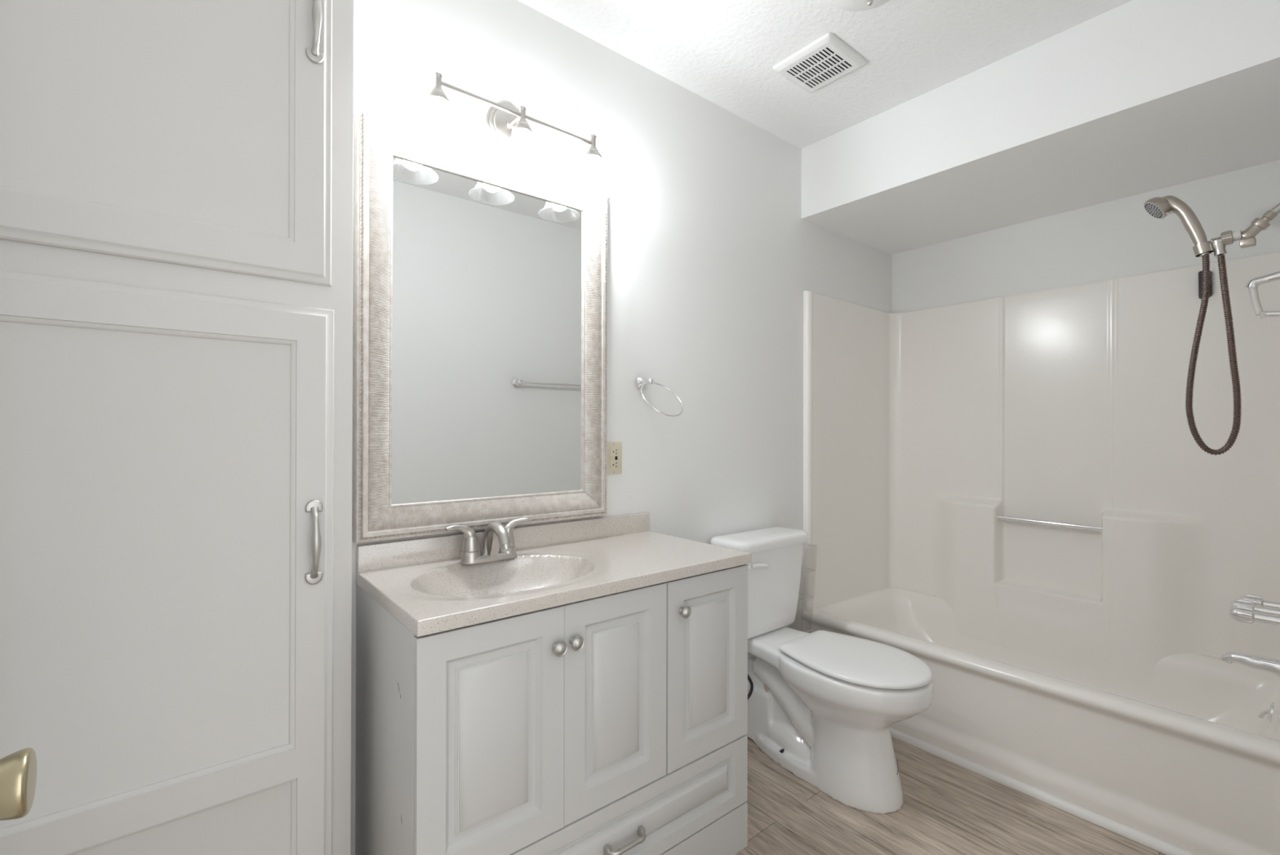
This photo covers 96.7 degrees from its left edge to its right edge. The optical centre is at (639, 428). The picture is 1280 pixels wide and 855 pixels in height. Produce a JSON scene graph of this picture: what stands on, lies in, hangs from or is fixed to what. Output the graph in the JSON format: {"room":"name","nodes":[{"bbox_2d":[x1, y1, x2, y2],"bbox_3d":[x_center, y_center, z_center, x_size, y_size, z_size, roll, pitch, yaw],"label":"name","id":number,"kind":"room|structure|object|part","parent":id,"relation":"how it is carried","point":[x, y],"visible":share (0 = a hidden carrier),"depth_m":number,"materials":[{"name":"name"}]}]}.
{"room":"bathroom","nodes":[
{"label":"bathroom","id":0,"kind":"room"},
{"bbox_2d":[0,746,36,820],"bbox_3d":[-0.439,0.160,0.268,0.106,2.018,0.905,0,0,-39],"label":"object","id":1,"kind":"structure","parent":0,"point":[18,769],"depth_m":0.59,"materials":[{"name":"gold metal"}]},
{"bbox_2d":[351,0,892,854],"bbox_3d":[-0.005,-0.034,2.021,3.618,2.440,0.100,0,0,-39],"label":"wall","id":2,"kind":"structure","parent":0,"point":[713,256],"depth_m":2.05,"materials":[{"name":"white paint"}]},
{"bbox_2d":[352,107,607,542],"bbox_3d":[-0.400,-0.248,1.609,0.741,1.047,0.040,0,0,-39],"label":"wall mirror","id":3,"kind":"object","parent":2,"relation":"attached to","point":[480,286],"visible":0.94,"depth_m":1.56,"materials":[{"name":"clear glass"}]},
{"bbox_2d":[391,156,582,503],"bbox_3d":[-0.404,-0.248,1.614,0.583,0.889,0.002,0,0,-39],"label":"mirror glass","id":4,"kind":"object","parent":3,"relation":"attached to","point":[487,269],"depth_m":1.59,"materials":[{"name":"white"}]},
{"bbox_2d":[355,511,649,582],"bbox_3d":[-0.330,0.332,1.679,0.926,0.092,0.020,0,0,-39],"label":"backsplash","id":5,"kind":"structure","parent":2,"relation":"attached to","point":[395,553],"depth_m":1.64,"materials":[{"name":"stone"}]},
{"bbox_2d":[413,72,614,199],"bbox_3d":[-0.335,-0.817,1.574,0.597,0.243,0.178,0,0,-39],"label":"vanity light","id":6,"kind":"object","parent":2,"relation":"attached to","point":[507,126],"visible":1,"depth_m":1.55,"materials":[{"name":"silver metal"}]},
{"bbox_3d":[-0.500,-0.747,1.411,0.053,0.072,0.053,0,0,-39],"label":"bulb","id":7,"kind":"part","parent":6,"relation":"part of","materials":[{"name":"white glass"}]},
{"bbox_2d":[431,99,444,115],"bbox_3d":[-0.500,-0.795,1.411,0.033,0.024,0.033,0,0,-39],"label":"bulb","id":8,"kind":"object","parent":6,"relation":"attached to","point":[437,106],"depth_m":1.40,"materials":[{"name":"white glass"}]},
{"bbox_3d":[-0.500,-0.759,1.411,0.134,0.124,0.134,0,0,-39],"label":"lamp shade","id":9,"kind":"part","parent":6,"relation":"part of","materials":[{"name":"clear glass"}]},
{"bbox_3d":[-0.345,-0.863,1.590,0.021,0.026,0.085,0,0,-39],"label":"arm","id":10,"kind":"part","parent":6,"relation":"part of","materials":[{"name":"silver metal"}]},
{"bbox_3d":[-0.320,-0.855,1.557,0.463,0.018,0.012,0,0,-39],"label":"rod","id":11,"kind":"part","parent":6,"relation":"part of","materials":[{"name":"silver metal"}]},
{"bbox_2d":[515,130,528,144],"bbox_3d":[-0.321,-0.794,1.556,0.033,0.024,0.033,0,0,-39],"label":"bulb","id":12,"kind":"object","parent":6,"relation":"attached to","point":[522,136],"depth_m":1.54,"materials":[{"name":"white glass"}]},
{"bbox_3d":[-0.321,-0.758,1.556,0.134,0.124,0.134,0,0,-39],"label":"lamp shade","id":13,"kind":"part","parent":6,"relation":"part of","materials":[{"name":"clear glass"}]},
{"bbox_3d":[-0.322,-0.746,1.556,0.053,0.072,0.053,0,0,-39],"label":"bulb","id":14,"kind":"part","parent":6,"relation":"part of","materials":[{"name":"white glass"}]},
{"bbox_2d":[586,156,598,168],"bbox_3d":[-0.141,-0.793,1.702,0.033,0.024,0.033,0,0,-39],"label":"bulb","id":15,"kind":"object","parent":6,"relation":"attached to","point":[593,162],"depth_m":1.69,"materials":[{"name":"white glass"}]},
{"bbox_3d":[-0.141,-0.745,1.702,0.053,0.072,0.053,0,0,-39],"label":"bulb","id":16,"kind":"part","parent":6,"relation":"part of","materials":[{"name":"white glass"}]},
{"bbox_3d":[-0.141,-0.757,1.702,0.134,0.124,0.134,0,0,-39],"label":"lamp shade","id":17,"kind":"part","parent":6,"relation":"part of","materials":[{"name":"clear glass"}]},
{"bbox_2d":[606,441,622,474],"bbox_3d":[-0.087,0.096,1.883,0.070,0.106,0.010,0,0,-39],"label":"wall outlet","id":18,"kind":"object","parent":2,"relation":"attached to","point":[614,449],"visible":0.92,"depth_m":1.88,"materials":[{"name":"beige plastic"}]},
{"bbox_2d":[609,448,617,467],"bbox_3d":[-0.087,0.096,1.882,0.033,0.066,0.004,0,0,-39],"label":"receptacle","id":19,"kind":"object","parent":18,"relation":"attached to","point":[613,451],"depth_m":1.88,"materials":[{"name":"beige plastic"}]},
{"bbox_2d":[635,375,683,416],"bbox_3d":[0.057,-0.111,1.901,0.161,0.142,0.163,0,0,-39],"label":"towel ring","id":20,"kind":"object","parent":2,"relation":"attached to","point":[641,382],"visible":1,"depth_m":1.92,"materials":[{"name":"silver metal"}]},
{"bbox_3d":[0.021,-0.160,1.935,0.044,0.044,0.066,0,0,-39],"label":"post","id":21,"kind":"part","parent":20,"relation":"part of","materials":[{"name":"silver metal"}]},
{"bbox_2d":[517,0,1132,148],"bbox_3d":[0.512,-1.304,1.391,3.618,0.100,1.730,0,0,-39],"label":"ceiling","id":22,"kind":"structure","parent":0,"point":[724,52],"depth_m":1.83,"materials":[{"name":"white paint"}]},
{"bbox_2d":[773,32,866,93],"bbox_3d":[0.615,-1.244,1.955,0.227,0.017,0.227,0,0,-39],"label":"ceiling vent","id":23,"kind":"object","parent":22,"relation":"in","point":[827,56],"visible":1,"depth_m":1.93,"materials":[{"name":"white plastic"}]},
{"bbox_2d":[828,0,890,11],"bbox_3d":[0.625,-1.201,1.547,0.258,0.104,0.258,0,0,-39],"label":"ceiling light","id":24,"kind":"object","parent":22,"relation":"attached to","point":[847,5],"visible":1,"depth_m":1.60,"materials":[{"name":"white plastic"}]},
{"bbox_2d":[733,736,1166,854],"bbox_3d":[1.063,1.236,0.698,3.618,0.100,3.500,0,0,-39],"label":"floor","id":25,"kind":"structure","parent":0,"point":[948,807],"depth_m":1.72,"materials":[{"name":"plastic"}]},
{"bbox_2d":[0,0,353,854],"bbox_3d":[-0.945,-0.038,1.054,0.732,2.438,0.216,0,0,-39],"label":"linen cabinet","id":26,"kind":"object","parent":25,"relation":"on","point":[176,176],"visible":1,"depth_m":1.05,"materials":[{"name":"white paint"}]},
{"bbox_3d":[-0.871,-0.712,1.033,0.560,0.813,0.018,0,0,-39],"label":"door","id":27,"kind":"part","parent":26,"relation":"part of","materials":[{"name":"white paint"}]},
{"bbox_3d":[-0.871,0.406,1.033,0.566,1.321,0.018,0,0,-39],"label":"door","id":28,"kind":"part","parent":26,"relation":"part of","materials":[{"name":"white paint"}]},
{"bbox_3d":[-0.665,0.234,1.167,0.033,0.175,0.038,0,0,-39],"label":"handle","id":29,"kind":"part","parent":26,"relation":"part of","materials":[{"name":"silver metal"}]},
{"bbox_3d":[-0.664,-0.846,1.168,0.033,0.175,0.038,0,0,-39],"label":"handle","id":30,"kind":"part","parent":26,"relation":"part of","materials":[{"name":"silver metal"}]},
{"bbox_2d":[355,564,747,854],"bbox_3d":[-0.183,0.782,1.495,0.924,0.804,0.488,0,0,-39],"label":"vanity cabinet","id":31,"kind":"object","parent":25,"relation":"on","point":[616,723],"visible":0.95,"depth_m":1.27,"materials":[{"name":"grey wood"}]},
{"bbox_3d":[-0.292,0.625,1.147,0.314,0.481,0.018,0,0,-39],"label":"door","id":32,"kind":"part","parent":31,"relation":"part of","materials":[{"name":"grey wood"}]},
{"bbox_2d":[355,511,751,636],"bbox_3d":[-0.190,0.378,1.505,0.926,0.184,0.466,0,0,-39],"label":"countertop","id":33,"kind":"structure","parent":31,"relation":"on","point":[423,582],"depth_m":1.47,"materials":[{"name":"stone"}]},
{"bbox_2d":[444,517,532,564],"bbox_3d":[-0.399,0.296,1.522,0.191,0.105,0.165,0,0,1],"label":"sink faucet","id":34,"kind":"object","parent":33,"relation":"on","point":[498,543],"visible":1,"depth_m":1.49,"materials":[{"name":"silver metal"}]},
{"bbox_3d":[-0.464,0.282,1.483,0.093,0.073,0.044,0,0,-39],"label":"lever handle","id":35,"kind":"part","parent":34,"relation":"part of","materials":[{"name":"silver metal"}]},
{"bbox_3d":[-0.380,0.293,1.499,0.048,0.100,0.148,0,0,-39],"label":"spout","id":36,"kind":"part","parent":34,"relation":"part of","materials":[{"name":"silver metal"}]},
{"bbox_3d":[-0.346,0.283,1.578,0.093,0.073,0.044,0,0,-39],"label":"lever handle","id":37,"kind":"part","parent":34,"relation":"part of","materials":[{"name":"silver metal"}]},
{"bbox_3d":[-0.172,0.467,1.216,0.032,0.032,0.029,0,0,-39],"label":"knob","id":38,"kind":"part","parent":31,"relation":"part of","materials":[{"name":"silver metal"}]},
{"bbox_3d":[-0.139,0.466,1.243,0.032,0.032,0.029,0,0,-39],"label":"knob","id":39,"kind":"part","parent":31,"relation":"part of","materials":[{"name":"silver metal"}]},
{"bbox_3d":[-0.054,0.626,1.341,0.298,0.481,0.018,0,0,-39],"label":"door","id":40,"kind":"part","parent":31,"relation":"part of","materials":[{"name":"grey wood"}]},
{"bbox_3d":[-0.029,0.966,1.328,0.113,0.022,0.034,0,0,-39],"label":"handle","id":41,"kind":"part","parent":31,"relation":"part of","materials":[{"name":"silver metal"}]},
{"bbox_3d":[-0.057,0.964,1.339,0.923,0.186,0.018,0,0,-39],"label":"drawer","id":42,"kind":"part","parent":31,"relation":"part of","materials":[{"name":"grey wood"}]},
{"bbox_3d":[0.115,0.465,1.449,0.032,0.032,0.029,0,0,-39],"label":"knob","id":43,"kind":"part","parent":31,"relation":"part of","materials":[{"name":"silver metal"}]},
{"bbox_3d":[-0.058,1.122,1.339,0.924,0.124,0.018,0,0,-39],"label":"panel","id":44,"kind":"part","parent":31,"relation":"part of","materials":[{"name":"grey wood"}]},
{"bbox_3d":[0.184,0.627,1.534,0.305,0.481,0.018,0,0,-39],"label":"door","id":45,"kind":"part","parent":31,"relation":"part of","materials":[{"name":"grey wood"}]},
{"bbox_2d":[791,542,817,631],"bbox_3d":[0.682,0.843,2.424,0.150,0.690,0.081,0,0,-39],"label":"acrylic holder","id":46,"kind":"object","parent":25,"relation":"on","point":[804,543],"visible":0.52,"depth_m":2.42,"materials":[{"name":"plastic"}]},
{"bbox_2d":[710,526,933,813],"bbox_3d":[0.616,0.801,1.977,0.496,0.796,0.743,0,0,-39],"label":"toilet","id":47,"kind":"object","parent":25,"relation":"on","point":[823,705],"visible":0.94,"depth_m":1.89,"materials":[{"name":"white ceramic"}]},
{"bbox_3d":[0.432,0.496,2.066,0.098,0.026,0.026,0,0,-25],"label":"flush lever","id":48,"kind":"part","parent":47,"relation":"part of","materials":[{"name":"white plastic"}]},
{"bbox_3d":[0.468,0.426,2.207,0.434,0.046,0.183,0,0,-39],"label":"tank lid","id":49,"kind":"part","parent":47,"relation":"part of","materials":[{"name":"white ceramic"}]},
{"bbox_3d":[0.465,0.612,2.210,0.402,0.324,0.155,0,0,-39],"label":"tank","id":50,"kind":"part","parent":47,"relation":"part of","materials":[{"name":"white ceramic"}]},
{"bbox_3d":[0.650,0.987,1.980,0.379,0.423,0.697,0,0,-39],"label":"bowl","id":51,"kind":"part","parent":47,"relation":"part of","materials":[{"name":"white ceramic"}]},
{"bbox_3d":[0.723,0.763,1.892,0.362,0.029,0.459,0,0,-39],"label":"seat lid","id":52,"kind":"part","parent":47,"relation":"part of","materials":[{"name":"white plastic"}]},
{"bbox_2d":[802,251,1279,854],"bbox_3d":[1.499,0.286,2.223,0.820,1.807,1.479,0,0,-39],"label":"bathtub","id":53,"kind":"object","parent":25,"relation":"on","point":[1015,496],"visible":0.91,"depth_m":2.29,"materials":[{"name":"white plastic"}]},
{"bbox_2d":[802,586,1279,764],"bbox_3d":[1.493,0.960,2.219,0.810,0.297,1.464,0,0,-39],"label":"tub","id":54,"kind":"object","parent":53,"relation":"in","point":[1013,685],"depth_m":2.06,"materials":[{"name":"white plastic"}]},
{"bbox_2d":[889,726,1195,854],"bbox_3d":[1.177,1.177,1.967,0.018,0.024,1.470,0,0,-39],"label":"trim","id":55,"kind":"structure","parent":53,"relation":"attached to","point":[1134,834],"depth_m":1.81,"materials":[{"name":"white wood"}]},
{"bbox_2d":[1198,270,1212,298],"bbox_3d":[2.084,-0.537,2.102,0.042,0.105,0.038,0,0,-39],"label":"wall hook","id":56,"kind":"object","parent":53,"relation":"attached to","point":[1200,273],"visible":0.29,"depth_m":2.11,"materials":[{"name":"black plastic"}]},
{"bbox_2d":[1220,594,1279,676],"bbox_3d":[1.893,0.633,1.728,0.264,0.225,0.184,0,0,-39],"label":"tub faucet","id":57,"kind":"object","parent":53,"relation":"attached to","point":[1249,608],"visible":1,"depth_m":1.72,"materials":[{"name":"silver metal"}]},
{"bbox_3d":[1.892,0.715,1.728,0.060,0.060,0.184,0,0,-39],"label":"spout","id":58,"kind":"part","parent":57,"relation":"part of","materials":[{"name":"silver metal"}]},
{"bbox_3d":[1.824,0.552,1.655,0.064,0.064,0.156,0,0,-39],"label":"handle","id":59,"kind":"part","parent":57,"relation":"part of","materials":[{"name":"silver metal"}]},
{"bbox_3d":[1.899,0.552,1.720,0.064,0.064,0.163,0,0,-39],"label":"handle","id":60,"kind":"part","parent":57,"relation":"part of","materials":[{"name":"silver metal"}]},
{"bbox_3d":[1.981,0.552,1.778,0.064,0.064,0.150,0,0,-39],"label":"handle","id":61,"kind":"part","parent":57,"relation":"part of","materials":[{"name":"silver metal"}]},
{"bbox_2d":[1244,271,1279,318],"bbox_3d":[1.949,-0.416,1.743,0.032,0.154,0.134,0,0,-39],"label":"rack","id":62,"kind":"object","parent":53,"relation":"attached to","point":[1253,284],"visible":1,"depth_m":1.77,"materials":[{"name":"silver metal"}]},
{"bbox_3d":[1.949,-0.466,1.743,0.032,0.055,0.134,0,0,-39],"label":"arm","id":63,"kind":"part","parent":62,"relation":"part of","materials":[{"name":"silver metal"}]},
{"bbox_3d":[1.958,-0.353,1.732,0.024,0.026,0.101,0,0,-39],"label":"arm","id":64,"kind":"part","parent":62,"relation":"part of","materials":[{"name":"silver metal"}]},
{"bbox_3d":[1.947,0.875,1.771,0.060,0.060,0.035,0,0,-39],"label":"overflow plate","id":65,"kind":"part","parent":53,"relation":"part of","materials":[{"name":"silver metal"}]},
{"bbox_2d":[801,0,1279,254],"bbox_3d":[1.521,-1.094,2.210,0.818,0.311,1.530,0,0,-39],"label":"soffit","id":66,"kind":"structure","parent":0,"point":[1135,97],"depth_m":1.93,"materials":[{"name":"white paint"}]},
{"bbox_2d":[892,160,1279,312],"bbox_3d":[1.906,-0.028,2.457,0.100,2.440,1.630,0,0,-39],"label":"wall","id":67,"kind":"structure","parent":0,"point":[1115,238],"depth_m":2.40,"materials":[{"name":"white paint"}]},
{"bbox_3d":[1.984,0.126,1.631,0.818,2.129,0.048,0,0,-39],"label":"wall","id":68,"kind":"structure","parent":0,"visible":0},
{"bbox_2d":[1192,202,1279,257],"bbox_3d":[1.882,-0.650,1.748,0.060,0.204,0.268,0,0,-39],"label":"shower mount","id":69,"kind":"object","parent":68,"relation":"attached to","point":[1217,245],"visible":1,"depth_m":1.76,"materials":[{"name":"grey metal"}]},
{"bbox_2d":[1143,195,1241,454],"bbox_3d":[1.783,-0.346,1.847,0.077,0.859,0.229,0,0,-39],"label":"shower","id":70,"kind":"object","parent":69,"relation":"hanging from","point":[1159,207],"visible":1,"depth_m":1.83,"materials":[{"name":"silver metal"}]},
{"bbox_3d":[1.745,-0.713,1.880,0.011,0.012,0.024,0,0,-30],"label":"mode lever","id":71,"kind":"part","parent":70,"relation":"part of","materials":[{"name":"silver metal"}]},
{"bbox_3d":[1.762,-0.666,1.874,0.077,0.220,0.160,0,0,-39],"label":"handle","id":72,"kind":"part","parent":70,"relation":"part of","materials":[{"name":"silver metal"}]},
{"bbox_2d":[1231,229,1242,241],"bbox_3d":[1.860,-0.602,1.775,0.032,0.033,0.022,0,0,-39],"label":"washer","id":73,"kind":"object","parent":69,"relation":"in","point":[1237,235],"depth_m":1.77,"materials":[{"name":"white"}]},
{"bbox_3d":[1.932,-0.694,1.686,0.060,0.116,0.108,0,0,-39],"label":"arm","id":74,"kind":"part","parent":69,"relation":"part of","materials":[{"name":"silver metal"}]}
]}

